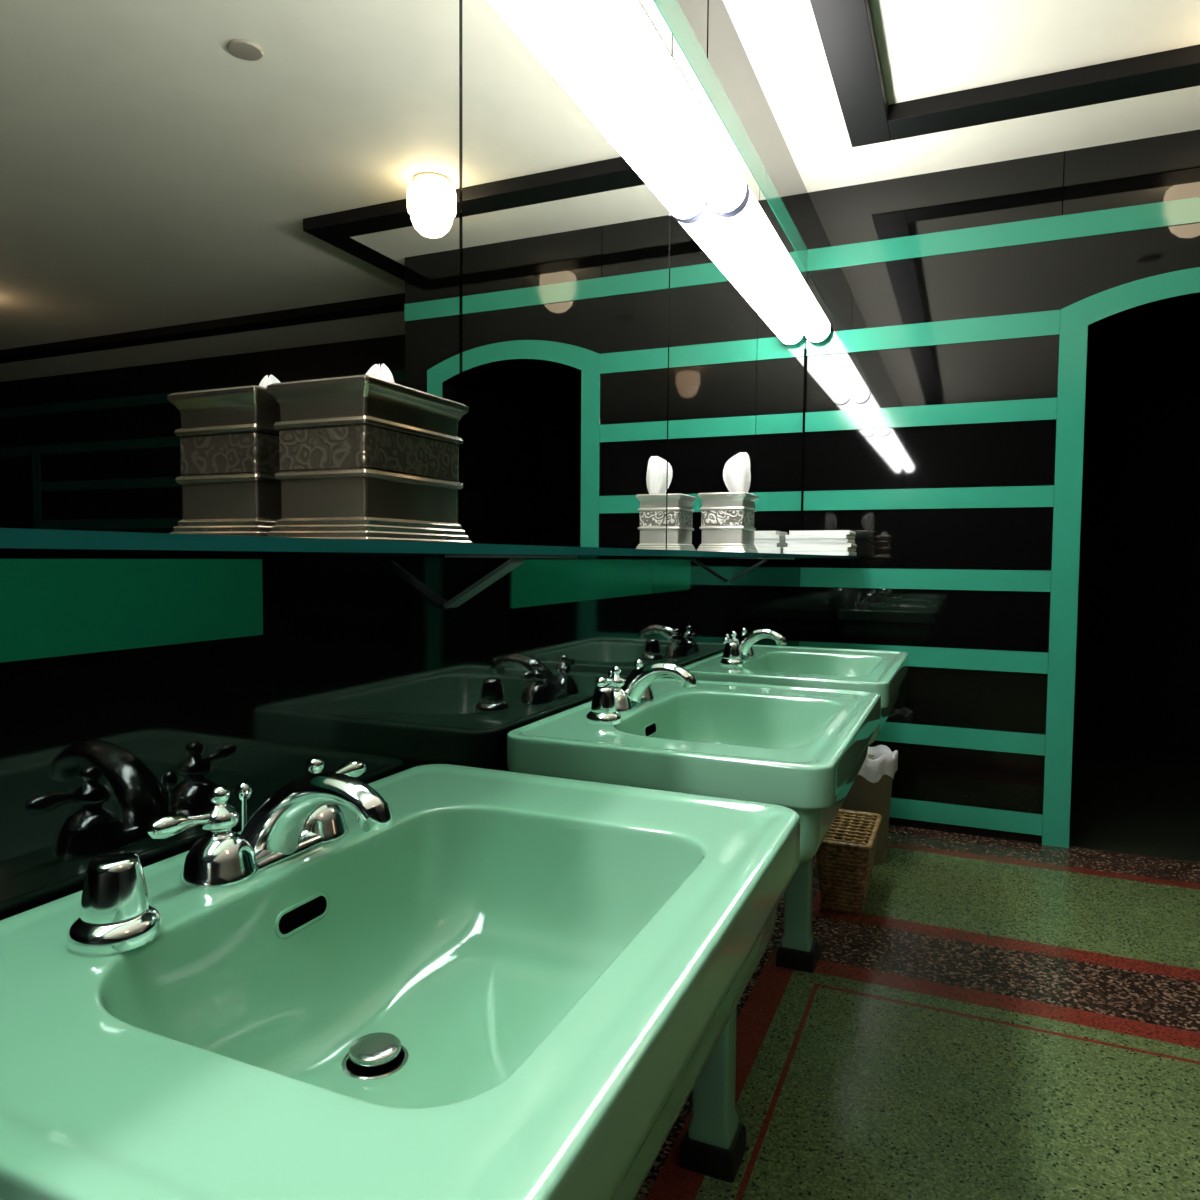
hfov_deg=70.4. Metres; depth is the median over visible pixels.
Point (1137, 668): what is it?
doorway
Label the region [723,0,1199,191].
ceiling
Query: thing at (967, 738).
trim
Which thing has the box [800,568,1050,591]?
trim
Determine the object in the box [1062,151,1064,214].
trim
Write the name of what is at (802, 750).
basin
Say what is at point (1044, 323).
trim
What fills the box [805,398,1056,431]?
trim
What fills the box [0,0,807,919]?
wall
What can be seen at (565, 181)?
wall mirror
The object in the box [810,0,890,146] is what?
trim
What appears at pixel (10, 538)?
glass shelf
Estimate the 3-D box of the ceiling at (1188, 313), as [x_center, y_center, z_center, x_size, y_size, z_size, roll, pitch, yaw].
[2.598,-1.605,4.208,1.300,0.100,2.080,2,3,23]
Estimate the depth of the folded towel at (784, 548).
3.30 m
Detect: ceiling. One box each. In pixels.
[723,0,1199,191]
[1088,301,1199,332]
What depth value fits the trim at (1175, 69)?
2.89 m
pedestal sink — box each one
[0,757,799,1199]
[507,659,880,1182]
[683,628,907,972]
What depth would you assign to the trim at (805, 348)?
3.71 m
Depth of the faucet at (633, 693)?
1.62 m
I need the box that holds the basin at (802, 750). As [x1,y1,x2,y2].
[507,678,880,866]
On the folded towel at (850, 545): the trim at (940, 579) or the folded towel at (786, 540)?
the folded towel at (786, 540)
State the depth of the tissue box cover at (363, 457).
0.88 m
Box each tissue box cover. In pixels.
[266,375,471,542]
[697,492,758,552]
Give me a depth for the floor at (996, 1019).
2.06 m
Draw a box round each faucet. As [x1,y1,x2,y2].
[147,757,392,889]
[596,659,696,711]
[721,628,786,660]
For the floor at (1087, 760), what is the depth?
4.77 m
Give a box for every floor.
[635,771,1199,1199]
[1072,747,1199,782]
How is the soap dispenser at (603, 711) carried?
on the pedestal sink at (802, 750)
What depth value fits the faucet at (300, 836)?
0.77 m
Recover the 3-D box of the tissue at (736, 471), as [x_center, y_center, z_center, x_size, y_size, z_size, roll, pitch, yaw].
[0.363,-0.329,2.256,0.076,0.124,0.036,2,3,23]
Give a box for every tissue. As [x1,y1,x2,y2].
[366,364,394,382]
[723,452,750,492]
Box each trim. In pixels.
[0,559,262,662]
[510,559,690,607]
[654,0,807,270]
[707,0,708,57]
[799,641,1047,673]
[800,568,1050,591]
[801,348,805,530]
[803,485,1053,510]
[805,310,1059,355]
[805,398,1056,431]
[807,197,1199,270]
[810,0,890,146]
[875,722,1044,755]
[888,44,1199,139]
[889,797,1042,835]
[1042,267,1199,847]
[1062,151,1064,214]
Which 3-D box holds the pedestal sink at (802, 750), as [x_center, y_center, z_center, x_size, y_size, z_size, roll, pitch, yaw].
[0.217,0.591,1.596,0.515,0.941,0.734,2,3,23]
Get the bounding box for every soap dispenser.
[66,852,161,955]
[586,686,621,724]
[720,642,742,666]
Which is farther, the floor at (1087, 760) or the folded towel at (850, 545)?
the floor at (1087, 760)
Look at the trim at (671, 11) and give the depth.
2.45 m
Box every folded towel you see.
[783,547,855,551]
[783,551,856,555]
[785,534,854,539]
[785,539,854,543]
[788,543,856,547]
[789,530,855,535]
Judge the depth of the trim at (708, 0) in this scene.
2.29 m
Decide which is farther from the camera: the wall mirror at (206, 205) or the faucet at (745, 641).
the faucet at (745, 641)
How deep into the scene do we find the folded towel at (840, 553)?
3.30 m
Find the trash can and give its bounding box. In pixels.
[840,745,897,865]
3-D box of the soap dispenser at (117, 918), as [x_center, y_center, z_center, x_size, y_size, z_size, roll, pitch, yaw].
[-0.360,0.221,0.631,0.062,0.061,0.062,2,3,23]
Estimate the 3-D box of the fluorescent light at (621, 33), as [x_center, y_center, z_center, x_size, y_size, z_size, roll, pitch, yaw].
[0.053,-1.084,1.623,0.112,0.154,1.450,2,3,23]
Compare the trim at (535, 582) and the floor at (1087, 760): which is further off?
the floor at (1087, 760)
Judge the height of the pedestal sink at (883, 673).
0.941 m
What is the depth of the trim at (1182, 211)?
3.36 m
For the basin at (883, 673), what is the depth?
2.32 m
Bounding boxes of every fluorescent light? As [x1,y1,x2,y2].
[559,0,746,213]
[713,182,830,342]
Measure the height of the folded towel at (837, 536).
0.016 m
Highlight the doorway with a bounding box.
[1073,324,1199,756]
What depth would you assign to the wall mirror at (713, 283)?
2.32 m
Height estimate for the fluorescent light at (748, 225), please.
0.154 m
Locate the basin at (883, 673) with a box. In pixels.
[683,644,907,745]
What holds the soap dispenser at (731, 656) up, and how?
on the pedestal sink at (883, 673)
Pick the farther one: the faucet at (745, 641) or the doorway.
the doorway
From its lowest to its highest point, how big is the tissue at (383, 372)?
0.048 m
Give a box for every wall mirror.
[0,0,458,536]
[459,0,671,549]
[666,35,758,550]
[753,189,806,553]
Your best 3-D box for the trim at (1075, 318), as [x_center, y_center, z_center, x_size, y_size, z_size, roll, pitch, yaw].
[2.240,-0.114,3.163,0.992,2.222,0.008,2,3,23]
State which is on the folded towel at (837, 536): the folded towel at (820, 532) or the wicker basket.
the folded towel at (820, 532)
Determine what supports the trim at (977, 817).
attached to the wall at (1057, 274)
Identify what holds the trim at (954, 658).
attached to the wall at (1057, 274)
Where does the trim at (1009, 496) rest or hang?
attached to the wall at (1057, 274)
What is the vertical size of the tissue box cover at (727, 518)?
0.158 m
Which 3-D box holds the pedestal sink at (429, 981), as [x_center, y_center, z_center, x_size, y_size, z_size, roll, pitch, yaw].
[-0.150,0.631,0.754,0.515,0.941,0.734,2,3,23]
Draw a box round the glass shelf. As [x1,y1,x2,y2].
[0,528,858,607]
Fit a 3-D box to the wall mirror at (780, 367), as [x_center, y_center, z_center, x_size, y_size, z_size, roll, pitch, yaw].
[0.708,-0.786,3.298,0.005,1.237,0.886,2,3,23]
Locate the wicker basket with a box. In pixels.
[816,809,881,913]
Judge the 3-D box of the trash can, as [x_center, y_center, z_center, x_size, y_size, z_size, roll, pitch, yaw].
[1.001,0.773,3.236,0.241,0.424,0.242,2,3,23]
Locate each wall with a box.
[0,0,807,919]
[799,129,1199,843]
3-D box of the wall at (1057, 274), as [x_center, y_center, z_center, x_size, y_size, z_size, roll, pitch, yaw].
[1.884,-0.454,3.372,2.120,2.875,0.120,2,3,23]
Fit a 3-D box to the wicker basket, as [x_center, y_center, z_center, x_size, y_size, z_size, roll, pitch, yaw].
[0.840,0.881,2.880,0.188,0.239,0.384,2,3,23]

